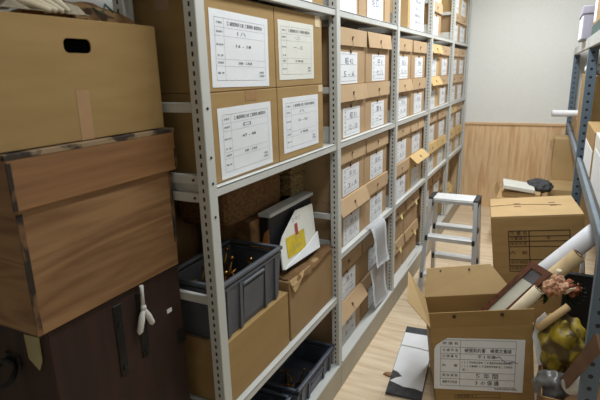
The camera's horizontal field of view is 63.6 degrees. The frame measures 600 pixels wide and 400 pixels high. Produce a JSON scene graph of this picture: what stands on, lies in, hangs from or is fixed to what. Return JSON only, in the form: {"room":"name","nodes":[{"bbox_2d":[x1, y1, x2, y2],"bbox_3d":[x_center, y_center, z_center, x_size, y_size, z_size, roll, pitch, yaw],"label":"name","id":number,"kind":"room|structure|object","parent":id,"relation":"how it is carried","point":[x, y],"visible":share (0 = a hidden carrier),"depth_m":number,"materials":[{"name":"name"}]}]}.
{"room":"storage room","nodes":[
{"label":"storage room","id":0,"kind":"room"},
{"bbox_2d":[0,0,112,20],"bbox_3d":[-0.409,-0.466,2.602,0.100,2.800,7.540,6,16,26],"label":"wall","id":1,"kind":"structure","parent":0,"point":[100,3],"depth_m":1.76,"materials":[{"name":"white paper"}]},
{"bbox_2d":[331,205,596,399],"bbox_3d":[0.814,1.042,2.442,2.700,0.100,7.640,6,16,26],"label":"floor","id":2,"kind":"structure","parent":0,"point":[367,380],"depth_m":3.06,"materials":[{"name":"brown wood"}]},
{"bbox_2d":[0,264,189,399],"bbox_3d":[-0.690,0.738,1.508,0.496,1.043,0.510,6,16,26],"label":"cabinet","id":3,"kind":"object","parent":2,"relation":"on","point":[100,353],"visible":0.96,"depth_m":1.27,"materials":[{"name":"brown wood"}]},
{"bbox_2d":[0,127,177,336],"bbox_3d":[-0.683,0.030,1.329,0.482,0.412,0.502,6,16,26],"label":"wooden box","id":4,"kind":"object","parent":3,"relation":"on","point":[84,223],"visible":0.88,"depth_m":1.14,"materials":[{"name":"brown wood"}]},
{"bbox_2d":[0,11,163,152],"bbox_3d":[-0.707,-0.297,1.217,0.454,0.274,0.519,6,16,26],"label":"carton","id":5,"kind":"object","parent":4,"relation":"on","point":[63,80],"visible":1,"depth_m":1.10,"materials":[{"name":"brown"}]},
{"bbox_2d":[0,0,88,15],"bbox_3d":[-0.758,-0.436,1.042,0.411,0.075,0.416,6,16,26],"label":"cloth bundle","id":6,"kind":"object","parent":5,"relation":"on","point":[46,6],"visible":1,"depth_m":1.04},
{"bbox_2d":[9,0,139,24],"bbox_3d":[-0.609,-0.491,1.274,0.342,0.070,0.195,6,16,26],"label":"parcel","id":7,"kind":"object","parent":5,"relation":"on","point":[96,13],"visible":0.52,"depth_m":1.23,"materials":[{"name":"beige fabric"}]},
{"bbox_2d":[137,285,154,334],"bbox_3d":[-0.436,0.303,1.351,0.018,0.138,0.064,6,16,26],"label":"tie","id":8,"kind":"object","parent":3,"relation":"hanging from","point":[144,312],"visible":1,"depth_m":1.34,"materials":[{"name":"white fabric"}]},
{"bbox_2d":[174,200,202,399],"bbox_3d":[-0.614,0.505,2.037,0.195,1.220,0.480,6,16,26],"label":"carton","id":9,"kind":"object","parent":2,"relation":"on","point":[189,243],"visible":0.02,"depth_m":2.03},
{"bbox_2d":[112,0,471,399],"bbox_3d":[0.699,-0.559,3.531,0.294,2.450,4.836,6,16,26],"label":"shelving rack","id":10,"kind":"object","parent":2,"relation":"on","point":[202,188],"visible":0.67,"depth_m":2.22,"materials":[{"name":"grey metal"}]},
{"bbox_2d":[161,88,278,183],"bbox_3d":[-0.284,-0.231,1.626,0.259,0.266,0.402,6,16,26],"label":"carton","id":11,"kind":"object","parent":10,"relation":"on","point":[244,122],"visible":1,"depth_m":1.50,"materials":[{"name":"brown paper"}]},
{"bbox_2d":[132,0,275,92],"bbox_3d":[-0.291,-0.491,1.556,0.259,0.271,0.401,6,16,26],"label":"carton","id":12,"kind":"object","parent":11,"relation":"on","point":[239,33],"visible":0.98,"depth_m":1.41,"materials":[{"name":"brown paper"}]},
{"bbox_2d":[185,291,288,399],"bbox_3d":[-0.257,0.520,1.839,0.256,0.231,0.435,6,16,26],"label":"carton","id":13,"kind":"object","parent":10,"relation":"on","point":[261,339],"visible":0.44,"depth_m":1.69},
{"bbox_2d":[177,238,281,338],"bbox_3d":[-0.268,0.313,1.767,0.250,0.204,0.413,6,16,26],"label":"plastic container","id":14,"kind":"object","parent":13,"relation":"on","point":[253,286],"visible":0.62,"depth_m":1.71,"materials":[{"name":"plastic"}]},
{"bbox_2d":[222,246,233,279],"bbox_3d":[-0.292,0.276,1.851,0.087,0.214,0.070,6,16,26],"label":"brass ornament","id":15,"kind":"object","parent":14,"relation":"in","point":[226,248],"visible":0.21,"depth_m":1.83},
{"bbox_2d":[224,255,235,278],"bbox_3d":[-0.264,0.304,1.739,0.067,0.214,0.086,-6,15,-15],"label":"brass ornament","id":16,"kind":"object","parent":14,"relation":"in","point":[231,258],"visible":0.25,"depth_m":1.72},
{"bbox_2d":[250,387,291,399],"bbox_3d":[-0.240,0.944,1.961,0.236,0.108,0.455,6,16,26],"label":"plastic bin","id":17,"kind":"object","parent":10,"relation":"on","point":[262,393],"visible":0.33,"depth_m":2.13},
{"bbox_2d":[250,392,275,399],"bbox_3d":[-0.239,0.953,1.964,0.220,0.088,0.439,6,16,26],"label":"tub","id":18,"kind":"object","parent":17,"relation":"in","point":[259,395],"depth_m":2.15,"materials":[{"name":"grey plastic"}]},
{"bbox_2d":[262,338,334,399],"bbox_3d":[-0.027,0.830,2.348,0.256,0.120,0.415,6,16,26],"label":"plastic bin","id":19,"kind":"object","parent":10,"relation":"on","point":[318,358],"visible":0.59,"depth_m":2.41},
{"bbox_2d":[276,84,322,161],"bbox_3d":[-0.103,-0.327,1.973,0.259,0.266,0.396,6,16,26],"label":"carton","id":20,"kind":"object","parent":10,"relation":"on","point":[299,108],"visible":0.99,"depth_m":1.89,"materials":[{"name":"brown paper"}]},
{"bbox_2d":[273,6,321,87],"bbox_3d":[-0.111,-0.587,1.903,0.259,0.270,0.396,6,16,26],"label":"carton","id":21,"kind":"object","parent":20,"relation":"on","point":[297,35],"visible":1,"depth_m":1.82,"materials":[{"name":"cardboard"}]},
{"bbox_2d":[279,244,333,340],"bbox_3d":[-0.049,0.387,2.218,0.271,0.285,0.441,6,16,26],"label":"carton","id":22,"kind":"object","parent":10,"relation":"on","point":[308,282],"visible":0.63,"depth_m":2.12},
{"bbox_2d":[220,196,288,247],"bbox_3d":[-0.195,0.128,2.205,0.239,0.218,0.475,6,16,26],"label":"carton","id":23,"kind":"object","parent":22,"relation":"on","point":[249,229],"visible":0.06,"depth_m":1.97,"materials":[{"name":"brown"}]},
{"bbox_2d":[178,171,282,227],"bbox_3d":[-0.284,-0.046,2.023,0.257,0.213,0.445,6,16,26],"label":"wicker basket","id":24,"kind":"object","parent":23,"relation":"on","point":[235,206],"visible":0.44,"depth_m":1.89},
{"bbox_2d":[279,162,306,196],"bbox_3d":[-0.081,-0.115,2.260,0.180,0.162,0.161,6,16,26],"label":"box","id":25,"kind":"object","parent":23,"relation":"on","point":[292,180],"visible":0.32,"depth_m":2.19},
{"bbox_2d":[258,191,312,262],"bbox_3d":[-0.051,0.124,2.153,0.060,0.244,0.409,6,16,26],"label":"case","id":26,"kind":"object","parent":22,"relation":"on","point":[275,219],"visible":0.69,"depth_m":2.04,"materials":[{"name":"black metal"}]},
{"bbox_2d":[280,204,319,269],"bbox_3d":[-0.001,0.153,2.110,0.064,0.206,0.366,6,16,26],"label":"envelope","id":27,"kind":"object","parent":22,"relation":"on","point":[299,239],"visible":0.99,"depth_m":2.11,"materials":[{"name":"white paper"}]},
{"bbox_2d":[305,282,367,345],"bbox_3d":[0.180,0.650,2.739,0.303,0.258,0.419,6,16,26],"label":"box","id":28,"kind":"object","parent":10,"relation":"on","point":[322,332],"visible":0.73,"depth_m":2.64,"materials":[{"name":"brown"}]},
{"bbox_2d":[329,241,361,312],"bbox_3d":[0.156,0.401,2.687,0.265,0.256,0.419,6,16,26],"label":"box","id":29,"kind":"object","parent":28,"relation":"on","point":[350,262],"visible":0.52,"depth_m":2.68,"materials":[{"name":"brown"}]},
{"bbox_2d":[310,185,369,246],"bbox_3d":[0.178,0.082,2.586,0.289,0.257,0.419,6,16,26],"label":"box","id":30,"kind":"object","parent":10,"relation":"on","point":[352,205],"visible":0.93,"depth_m":2.47,"materials":[{"name":"brown"}]},
{"bbox_2d":[304,139,365,202],"bbox_3d":[0.157,-0.167,2.526,0.265,0.256,0.419,6,16,26],"label":"box","id":31,"kind":"object","parent":30,"relation":"on","point":[317,171],"visible":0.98,"depth_m":2.37,"materials":[{"name":"brown"}]},
{"bbox_2d":[322,83,367,139],"bbox_3d":[0.155,-0.453,2.448,0.272,0.256,0.419,6,16,26],"label":"box","id":32,"kind":"object","parent":10,"relation":"on","point":[353,96],"visible":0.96,"depth_m":2.38,"materials":[{"name":"brown"}]},
{"bbox_2d":[321,26,366,85],"bbox_3d":[0.143,-0.701,2.384,0.265,0.256,0.419,6,16,26],"label":"box","id":33,"kind":"object","parent":32,"relation":"on","point":[353,42],"visible":0.3,"depth_m":2.30,"materials":[{"name":"brown"}]},
{"bbox_2d":[340,0,365,15],"bbox_3d":[0.132,-1.063,2.295,0.248,0.358,0.415,6,16,26],"label":"box","id":34,"kind":"object","parent":10,"relation":"on","point":[358,7],"visible":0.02,"depth_m":2.31,"materials":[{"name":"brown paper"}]},
{"bbox_2d":[360,264,375,319],"bbox_3d":[0.355,0.547,3.117,0.266,0.256,0.419,6,16,26],"label":"box","id":35,"kind":"object","parent":10,"relation":"on","point":[366,281],"visible":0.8,"depth_m":2.98,"materials":[{"name":"brown"}]},
{"bbox_2d":[360,232,375,280],"bbox_3d":[0.346,0.299,3.054,0.265,0.256,0.419,6,16,26],"label":"box","id":36,"kind":"object","parent":35,"relation":"on","point":[368,257],"visible":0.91,"depth_m":2.92,"materials":[{"name":"brown"}]},
{"bbox_2d":[364,171,387,227],"bbox_3d":[0.355,-0.020,2.958,0.265,0.256,0.419,6,16,26],"label":"box","id":37,"kind":"object","parent":10,"relation":"on","point":[373,207],"visible":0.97,"depth_m":2.89,"materials":[{"name":"brown"}]},
{"bbox_2d":[364,130,387,183],"bbox_3d":[0.347,-0.268,2.892,0.265,0.256,0.419,6,16,26],"label":"box","id":38,"kind":"object","parent":37,"relation":"on","point":[375,156],"visible":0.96,"depth_m":2.81,"materials":[{"name":"brown"}]},
{"bbox_2d":[365,81,389,130],"bbox_3d":[0.341,-0.556,2.821,0.265,0.256,0.419,6,16,26],"label":"box","id":39,"kind":"object","parent":10,"relation":"on","point":[376,104],"visible":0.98,"depth_m":2.75,"materials":[{"name":"brown"}]},
{"bbox_2d":[364,32,391,82],"bbox_3d":[0.339,-0.802,2.748,0.272,0.256,0.419,6,16,26],"label":"box","id":40,"kind":"object","parent":39,"relation":"on","point":[378,45],"visible":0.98,"depth_m":2.67,"materials":[{"name":"brown"}]},
{"bbox_2d":[365,217,389,268],"bbox_3d":[0.472,0.267,2.919,0.052,0.294,0.325,6,16,26],"label":"towel","id":41,"kind":"object","parent":10,"relation":"hanging from","point":[378,226],"visible":1,"depth_m":2.89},
{"bbox_2d":[366,0,389,22],"bbox_3d":[0.320,-1.163,2.657,0.248,0.358,0.415,6,16,26],"label":"box","id":42,"kind":"object","parent":10,"relation":"on","point":[375,9],"visible":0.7,"depth_m":2.63,"materials":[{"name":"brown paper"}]},
{"bbox_2d":[370,263,387,307],"bbox_3d":[0.503,0.523,3.040,0.012,0.330,0.400,6,16,26],"label":"towel","id":43,"kind":"object","parent":10,"relation":"on","point":[380,292],"visible":0.91,"depth_m":3.02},
{"bbox_2d":[385,234,403,284],"bbox_3d":[0.595,0.420,3.575,0.277,0.256,0.419,6,16,26],"label":"box","id":44,"kind":"object","parent":10,"relation":"on","point":[399,242],"visible":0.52,"depth_m":3.58,"materials":[{"name":"brown"}]},
{"bbox_2d":[385,201,405,244],"bbox_3d":[0.589,0.172,3.509,0.277,0.256,0.419,6,16,26],"label":"box","id":45,"kind":"object","parent":44,"relation":"on","point":[400,210],"visible":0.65,"depth_m":3.51,"materials":[{"name":"brown"}]},
{"bbox_2d":[386,157,409,200],"bbox_3d":[0.597,-0.147,3.416,0.265,0.256,0.419,6,16,26],"label":"box","id":46,"kind":"object","parent":10,"relation":"on","point":[403,166],"visible":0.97,"depth_m":3.38,"materials":[{"name":"brown"}]},
{"bbox_2d":[386,122,410,166],"bbox_3d":[0.589,-0.395,3.350,0.265,0.256,0.419,6,16,26],"label":"box","id":47,"kind":"object","parent":46,"relation":"on","point":[404,129],"visible":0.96,"depth_m":3.30,"materials":[{"name":"brown"}]},
{"bbox_2d":[387,79,412,119],"bbox_3d":[0.586,-0.682,3.275,0.278,0.257,0.419,6,16,26],"label":"box","id":48,"kind":"object","parent":10,"relation":"on","point":[405,85],"visible":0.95,"depth_m":3.24,"materials":[{"name":"brown"}]},
{"bbox_2d":[388,37,412,79],"bbox_3d":[0.572,-0.930,3.211,0.265,0.256,0.419,6,16,26],"label":"box","id":49,"kind":"object","parent":48,"relation":"on","point":[406,45],"visible":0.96,"depth_m":3.18,"materials":[{"name":"brown"}]},
{"bbox_2d":[402,218,417,263],"bbox_3d":[0.790,0.317,3.948,0.277,0.256,0.419,6,16,26],"label":"box","id":50,"kind":"object","parent":10,"relation":"on","point":[410,233],"visible":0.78,"depth_m":3.87,"materials":[{"name":"brown"}]},
{"bbox_2d":[403,189,418,232],"bbox_3d":[0.784,0.069,3.880,0.277,0.256,0.419,6,16,26],"label":"box","id":51,"kind":"object","parent":50,"relation":"on","point":[410,215],"visible":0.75,"depth_m":3.80,"materials":[{"name":"brown"}]},
{"bbox_2d":[400,0,423,31],"bbox_3d":[0.697,-1.379,3.381,0.246,0.388,0.450,6,16,26],"label":"box","id":52,"kind":"object","parent":10,"relation":"on","point":[412,11],"visible":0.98,"depth_m":3.26,"materials":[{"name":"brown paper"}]},
{"bbox_2d":[409,78,425,115],"bbox_3d":[0.773,-0.784,3.644,0.265,0.256,0.419,6,16,26],"label":"box","id":53,"kind":"object","parent":10,"relation":"on","point":[416,102],"visible":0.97,"depth_m":3.56,"materials":[{"name":"brown"}]},
{"bbox_2d":[410,40,426,78],"bbox_3d":[0.767,-1.034,3.585,0.265,0.256,0.419,6,16,26],"label":"box","id":54,"kind":"object","parent":53,"relation":"on","point":[417,68],"visible":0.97,"depth_m":3.50,"materials":[{"name":"brown"}]},
{"bbox_2d":[407,148,428,190],"bbox_3d":[0.812,-0.249,3.776,0.320,0.259,0.419,6,16,26],"label":"box","id":55,"kind":"object","parent":10,"relation":"on","point":[414,171],"visible":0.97,"depth_m":3.69,"materials":[{"name":"brown"}]},
{"bbox_2d":[408,116,423,155],"bbox_3d":[0.780,-0.497,3.718,0.272,0.256,0.419,6,16,26],"label":"box","id":56,"kind":"object","parent":55,"relation":"on","point":[415,135],"visible":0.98,"depth_m":3.65,"materials":[{"name":"brown"}]},
{"bbox_2d":[416,205,427,242],"bbox_3d":[1.020,0.190,4.405,0.265,0.256,0.419,6,16,26],"label":"box","id":57,"kind":"object","parent":10,"relation":"on","point":[418,216],"visible":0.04,"depth_m":4.19,"materials":[{"name":"brown"}]},
{"bbox_2d":[417,176,431,214],"bbox_3d":[1.013,-0.057,4.338,0.265,0.256,0.419,6,16,26],"label":"box","id":58,"kind":"object","parent":57,"relation":"on","point":[429,183],"visible":0.06,"depth_m":4.17,"materials":[{"name":"brown"}]},
{"bbox_2d":[421,140,437,172],"bbox_3d":[1.034,-0.376,4.239,0.278,0.257,0.419,6,16,26],"label":"box","id":59,"kind":"object","parent":10,"relation":"on","point":[433,145],"visible":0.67,"depth_m":4.22,"materials":[{"name":"brown"}]},
{"bbox_2d":[421,111,436,145],"bbox_3d":[1.016,-0.625,4.181,0.265,0.256,0.419,6,16,26],"label":"box","id":60,"kind":"object","parent":59,"relation":"on","point":[433,116],"visible":0.25,"depth_m":4.16,"materials":[{"name":"brown"}]},
{"bbox_2d":[424,1,442,35],"bbox_3d":[0.998,-1.470,3.955,0.265,0.256,0.419,6,16,26],"label":"box","id":61,"kind":"object","parent":10,"relation":"on","point":[438,12],"visible":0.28,"depth_m":3.90,"materials":[{"name":"brown"}]},
{"bbox_2d":[424,76,442,107],"bbox_3d":[1.026,-0.911,4.096,0.300,0.258,0.419,6,16,26],"label":"box","id":62,"kind":"object","parent":10,"relation":"on","point":[436,81],"visible":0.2,"depth_m":4.08,"materials":[{"name":"brown"}]},
{"bbox_2d":[424,44,443,76],"bbox_3d":[1.016,-1.159,4.031,0.289,0.257,0.419,6,16,26],"label":"box","id":63,"kind":"object","parent":62,"relation":"on","point":[437,49],"visible":0.2,"depth_m":4.00,"materials":[{"name":"brown"}]},
{"bbox_2d":[434,134,446,166],"bbox_3d":[1.225,-0.479,4.611,0.278,0.257,0.419,6,16,26],"label":"box","id":64,"kind":"object","parent":10,"relation":"on","point":[439,153],"visible":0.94,"depth_m":4.54,"materials":[{"name":"brown"}]},
{"bbox_2d":[435,107,446,139],"bbox_3d":[1.213,-0.727,4.548,0.265,0.256,0.419,6,16,26],"label":"box","id":65,"kind":"object","parent":64,"relation":"on","point":[442,113],"visible":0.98,"depth_m":4.46,"materials":[{"name":"brown"}]},
{"bbox_2d":[437,75,447,105],"bbox_3d":[1.200,-1.014,4.474,0.265,0.256,0.419,6,16,26],"label":"box","id":66,"kind":"object","parent":10,"relation":"on","point":[441,93],"visible":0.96,"depth_m":4.41,"materials":[{"name":"brown"}]},
{"bbox_2d":[438,45,449,75],"bbox_3d":[1.197,-1.260,4.402,0.265,0.256,0.419,6,16,26],"label":"box","id":67,"kind":"object","parent":66,"relation":"on","point":[443,58],"visible":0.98,"depth_m":4.33,"materials":[{"name":"brown"}]},
{"bbox_2d":[438,181,452,213],"bbox_3d":[1.464,-0.038,5.223,0.305,0.258,0.419,6,16,26],"label":"box","id":68,"kind":"object","parent":10,"relation":"on","point":[449,186],"visible":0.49,"depth_m":5.12,"materials":[{"name":"brown"}]},
{"bbox_2d":[444,128,455,153],"bbox_3d":[1.458,-0.606,5.068,0.278,0.257,0.419,6,16,26],"label":"box","id":69,"kind":"object","parent":10,"relation":"on","point":[452,131],"visible":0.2,"depth_m":5.07,"materials":[{"name":"brown"}]},
{"bbox_2d":[445,104,456,129],"bbox_3d":[1.451,-0.853,5.002,0.278,0.257,0.419,6,16,26],"label":"box","id":70,"kind":"object","parent":69,"relation":"on","point":[453,107],"visible":0.19,"depth_m":5.00,"materials":[{"name":"brown"}]},
{"bbox_2d":[440,13,460,40],"bbox_3d":[1.427,-1.699,4.782,0.265,0.256,0.419,6,16,26],"label":"box","id":71,"kind":"object","parent":10,"relation":"on","point":[445,19],"visible":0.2,"depth_m":4.59,"materials":[{"name":"brown"}]},
{"bbox_2d":[442,0,460,13],"bbox_3d":[1.431,-1.946,4.711,0.289,0.257,0.419,6,16,26],"label":"box","id":72,"kind":"object","parent":71,"relation":"on","point":[447,4],"visible":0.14,"depth_m":4.54,"materials":[{"name":"brown"}]},
{"bbox_2d":[446,75,457,100],"bbox_3d":[1.440,-1.141,4.931,0.265,0.256,0.419,6,16,26],"label":"box","id":73,"kind":"object","parent":10,"relation":"on","point":[455,77],"visible":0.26,"depth_m":4.93,"materials":[{"name":"brown"}]},
{"bbox_2d":[448,48,458,74],"bbox_3d":[1.435,-1.389,4.866,0.265,0.256,0.419,6,16,26],"label":"box","id":74,"kind":"object","parent":73,"relation":"on","point":[456,50],"visible":0.2,"depth_m":4.87,"materials":[{"name":"brown"}]},
{"bbox_2d":[452,124,461,151],"bbox_3d":[1.654,-0.709,5.441,0.278,0.257,0.419,6,16,26],"label":"box","id":75,"kind":"object","parent":10,"relation":"on","point":[458,128],"visible":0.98,"depth_m":5.36,"materials":[{"name":"brown"}]},
{"bbox_2d":[454,101,461,126],"bbox_3d":[1.639,-0.957,5.379,0.265,0.256,0.419,6,16,26],"label":"box","id":76,"kind":"object","parent":75,"relation":"on","point":[457,115],"visible":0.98,"depth_m":5.30,"materials":[{"name":"brown"}]},
{"bbox_2d":[455,74,463,98],"bbox_3d":[1.629,-1.243,5.301,0.265,0.256,0.419,6,16,26],"label":"box","id":77,"kind":"object","parent":10,"relation":"on","point":[460,76],"visible":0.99,"depth_m":5.24,"materials":[{"name":"brown"}]},
{"bbox_2d":[457,49,465,74],"bbox_3d":[1.626,-1.490,5.231,0.265,0.256,0.419,6,16,26],"label":"box","id":78,"kind":"object","parent":77,"relation":"on","point":[462,53],"visible":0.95,"depth_m":5.15,"materials":[{"name":"brown"}]},
{"bbox_2d":[459,16,467,42],"bbox_3d":[1.616,-1.800,5.146,0.265,0.256,0.419,6,16,26],"label":"box","id":79,"kind":"object","parent":10,"relation":"on","point":[462,31],"visible":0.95,"depth_m":5.07,"materials":[{"name":"brown"}]},
{"bbox_2d":[460,0,467,17],"bbox_3d":[1.621,-2.047,5.076,0.289,0.257,0.419,6,16,26],"label":"box","id":80,"kind":"object","parent":79,"relation":"on","point":[463,12],"visible":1,"depth_m":5.03,"materials":[{"name":"brown"}]},
{"bbox_3d":[1.210,0.087,4.777,0.265,0.256,0.419,6,16,26],"label":"box","id":81,"kind":"object","parent":10,"relation":"on","visible":0},
{"bbox_2d":[430,167,441,194],"bbox_3d":[1.210,-0.161,4.712,0.265,0.256,0.419,6,16,26],"label":"box","id":82,"kind":"object","parent":81,"relation":"on","point":[435,187],"visible":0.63,"depth_m":4.64,"materials":[{"name":"brown"}]},
{"bbox_2d":[383,326,428,399],"bbox_3d":[0.624,0.900,2.757,0.227,0.023,0.700,4,16,21],"label":"portfolio","id":83,"kind":"object","parent":2,"relation":"on","point":[408,375],"visible":0.83,"depth_m":2.66,"materials":[{"name":"grey fabric"}]},
{"bbox_2d":[418,192,481,291],"bbox_3d":[1.079,0.347,3.410,0.394,0.739,0.571,6,16,26],"label":"step ladder","id":84,"kind":"object","parent":2,"relation":"on","point":[434,198],"visible":0.78,"depth_m":3.35,"materials":[{"name":"metal"}]},
{"bbox_2d":[407,264,534,399],"bbox_3d":[0.845,0.670,2.479,0.608,0.593,0.444,1,15,9],"label":"carton","id":85,"kind":"object","parent":2,"relation":"on","point":[474,354],"visible":1,"depth_m":2.30,"materials":[{"name":"brown"}]},
{"bbox_2d":[479,261,551,310],"bbox_3d":[1.005,0.546,2.446,0.469,0.468,0.097,-2,15,0],"label":"picture frame","id":86,"kind":"object","parent":85,"relation":"in","point":[533,274],"visible":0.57,"depth_m":2.42,"materials":[{"name":"brown wood"}]},
{"bbox_2d":[523,269,541,283],"bbox_3d":[1.157,0.382,2.406,0.042,0.069,0.086,-11,18,-33],"label":"picture","id":87,"kind":"object","parent":86,"relation":"attached to","point":[530,276],"depth_m":2.40},
{"bbox_2d":[509,285,543,309],"bbox_3d":[1.042,0.536,2.329,0.224,0.279,0.058,3,15,17],"label":"paper roll","id":88,"kind":"object","parent":85,"relation":"in","point":[534,294],"visible":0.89,"depth_m":2.28,"materials":[{"name":"brown"}]},
{"bbox_2d":[540,268,586,306],"bbox_3d":[1.200,0.407,2.218,0.203,0.174,0.092,2,15,13],"label":"flower bouquet","id":89,"kind":"object","parent":88,"relation":"on","point":[556,286],"visible":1,"depth_m":2.21,"materials":[{"name":"pink plant"}]},
{"bbox_2d":[493,181,541,198],"bbox_3d":[2.039,0.124,4.569,0.406,0.530,0.400,6,16,26],"label":"carton","id":90,"kind":"object","parent":2,"relation":"on","point":[497,190],"visible":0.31,"depth_m":4.53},
{"bbox_2d":[502,179,540,197],"bbox_3d":[2.049,-0.110,4.484,0.336,0.122,0.345,6,16,26],"label":"paper stack","id":91,"kind":"object","parent":90,"relation":"on","point":[512,188],"visible":0.89,"depth_m":4.39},
{"bbox_2d":[527,178,553,192],"bbox_3d":[2.220,-0.135,4.499,0.258,0.136,0.250,6,16,26],"label":"cloth","id":92,"kind":"object","parent":91,"relation":"on","point":[542,185],"visible":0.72,"depth_m":4.42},
{"bbox_2d":[490,195,584,324],"bbox_3d":[1.533,0.380,3.162,0.582,0.767,0.466,4,16,20],"label":"carton","id":93,"kind":"object","parent":2,"relation":"on","point":[524,230],"visible":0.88,"depth_m":2.96,"materials":[{"name":"brown"}]},
{"bbox_2d":[539,249,584,292],"bbox_3d":[1.129,0.563,2.537,0.570,0.716,0.072,6,17,28],"label":"paper roll","id":94,"kind":"object","parent":2,"relation":"on","point":[570,261],"visible":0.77,"depth_m":2.34,"materials":[{"name":"brown"}]},
{"bbox_2d":[542,173,589,226],"bbox_3d":[2.704,0.044,4.920,0.479,0.470,0.800,6,16,26],"label":"carton","id":95,"kind":"object","parent":2,"relation":"on","point":[561,187],"visible":0.22,"depth_m":4.57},
{"bbox_2d":[550,135,574,180],"bbox_3d":[2.816,-0.440,4.995,0.434,0.419,0.340,6,16,26],"label":"carton","id":96,"kind":"object","parent":95,"relation":"on","point":[563,162],"visible":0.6,"depth_m":4.89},
{"bbox_2d":[538,224,594,269],"bbox_3d":[1.286,0.431,2.643,0.790,0.918,0.098,6,16,26],"label":"tube","id":97,"kind":"object","parent":2,"relation":"on","point":[583,241],"visible":0.25,"depth_m":2.48,"materials":[{"name":"white"}]},
{"bbox_2d":[536,365,599,399],"bbox_3d":[1.355,0.890,2.206,0.475,0.285,0.650,6,16,26],"label":"carton","id":98,"kind":"object","parent":2,"relation":"on","point":[540,367],"visible":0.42,"depth_m":2.38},
{"bbox_2d":[531,369,569,399],"bbox_3d":[1.086,0.794,2.081,0.143,0.142,0.146,-11,18,-32],"label":"plastic bag","id":99,"kind":"object","parent":98,"relation":"in","point":[550,380],"visible":0.76,"depth_m":2.04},
{"bbox_2d":[537,313,585,372],"bbox_3d":[1.185,0.642,2.185,0.213,0.286,0.224,-14,19,-38],"label":"plastic bag","id":100,"kind":"object","parent":98,"relation":"in","point":[562,341],"visible":0.69,"depth_m":2.12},
{"bbox_2d":[532,312,546,364],"bbox_3d":[1.093,0.626,2.182,0.082,0.248,0.033,-3,15,-6],"label":"paper sheet","id":101,"kind":"object","parent":100,"relation":"in","point":[536,340],"visible":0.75,"depth_m":2.19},
{"bbox_2d":[535,304,570,331],"bbox_3d":[1.123,0.524,2.150,0.150,0.131,0.033,-2,15,-1],"label":"cardboard tube","id":102,"kind":"object","parent":100,"relation":"on","point":[565,308],"visible":1,"depth_m":2.14,"materials":[{"name":"brown"}]},
{"bbox_2d":[561,376,579,395],"bbox_3d":[1.127,0.706,1.917,0.072,0.193,0.169,-9,16,-26],"label":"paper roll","id":103,"kind":"object","parent":98,"relation":"on","point":[572,390],"visible":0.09,"depth_m":1.94,"materials":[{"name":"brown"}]},
{"bbox_2d":[561,333,599,391],"bbox_3d":[1.012,0.607,1.759,0.016,0.498,0.491,4,16,20],"label":"strip","id":104,"kind":"object","parent":103,"relation":"on","point":[590,352],"visible":0.85,"depth_m":1.68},
{"bbox_2d":[560,272,593,329],"bbox_3d":[1.554,0.646,2.691,0.192,0.500,0.030,6,16,26],"label":"panel board","id":105,"kind":"object","parent":2,"relation":"on","point":[581,311],"visible":0.12,"depth_m":2.65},
{"bbox_2d":[565,30,599,399],"bbox_3d":[2.129,-0.190,3.315,0.461,1.770,4.110,6,16,26],"label":"rack","id":106,"kind":"object","parent":2,"relation":"on","point":[589,381],"visible":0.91,"depth_m":2.60,"materials":[{"name":"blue metal"}]},
{"bbox_2d":[571,117,576,133],"bbox_3d":[2.715,-0.719,4.471,0.324,0.138,0.921,6,16,26],"label":"carton","id":107,"kind":"object","parent":106,"relation":"on","point":[574,119],"visible":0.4,"depth_m":4.39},
{"bbox_2d":[551,110,577,116],"bbox_3d":[2.514,-0.765,4.284,0.506,0.058,0.058,6,16,26],"label":"tube","id":108,"kind":"object","parent":107,"relation":"on","point":[555,113],"visible":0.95,"depth_m":4.33,"materials":[{"name":"white"}]},
{"bbox_2d":[578,5,594,41],"bbox_3d":[2.193,-1.256,3.444,0.348,0.219,0.516,6,16,26],"label":"container","id":109,"kind":"object","parent":106,"relation":"on","point":[586,17],"visible":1,"depth_m":3.30,"materials":[{"name":"grey plastic"}]},
{"bbox_2d":[575,74,599,140],"bbox_3d":[2.260,-0.660,3.557,0.324,0.513,0.971,6,16,26],"label":"carton","id":110,"kind":"object","parent":106,"relation":"on","point":[595,114],"visible":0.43,"depth_m":3.19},
{"bbox_2d":[583,121,599,177],"bbox_3d":[1.687,-0.298,2.765,0.066,0.244,0.581,6,16,26],"label":"box","id":111,"kind":"object","parent":106,"relation":"on","point":[593,127],"visible":0.76,"depth_m":2.71,"materials":[{"name":"white paper"}]},
{"bbox_2d":[590,132,599,207],"bbox_3d":[1.408,-0.144,2.194,0.096,0.252,0.610,6,16,26],"label":"box","id":112,"kind":"object","parent":106,"relation":"on","point":[595,173],"visible":1,"depth_m":2.28,"materials":[{"name":"cardboard"}]},
{"bbox_2d":[591,20,599,35],"bbox_3d":[1.953,-1.032,2.894,0.318,0.078,0.670,6,16,26],"label":"file box","id":113,"kind":"object","parent":106,"relation":"on","point":[596,27],"visible":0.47,"depth_m":2.93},
{"bbox_2d":[593,0,599,25],"bbox_3d":[1.938,-1.187,2.853,0.296,0.240,0.621,6,16,26],"label":"carton","id":114,"kind":"object","parent":113,"relation":"on","point":[597,5],"visible":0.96,"depth_m":3.00,"materials":[{"name":"cardboard"}]},
{"bbox_2d":[458,0,599,123],"bbox_3d":[2.463,-1.260,5.322,2.700,2.800,0.100,6,16,26],"label":"wall","id":115,"kind":"structure","parent":0,"point":[521,52],"depth_m":5.23,"materials":[{"name":"paint"}]},
{"bbox_2d":[440,124,565,206],"bbox_3d":[2.418,-0.366,5.530,2.600,0.967,0.007,6,16,26],"label":"wainscoting","id":116,"kind":"structure","parent":115,"relation":"attached to","point":[491,153],"depth_m":5.55,"materials":[{"name":"brown wood"}]},
{"bbox_2d":[460,122,565,126],"bbox_3d":[2.402,-0.847,5.397,2.600,0.029,0.021,6,16,26],"label":"trim","id":117,"kind":"structure","parent":115,"relation":"attached to","point":[468,123],"depth_m":5.38,"materials":[{"name":"brown wood"}]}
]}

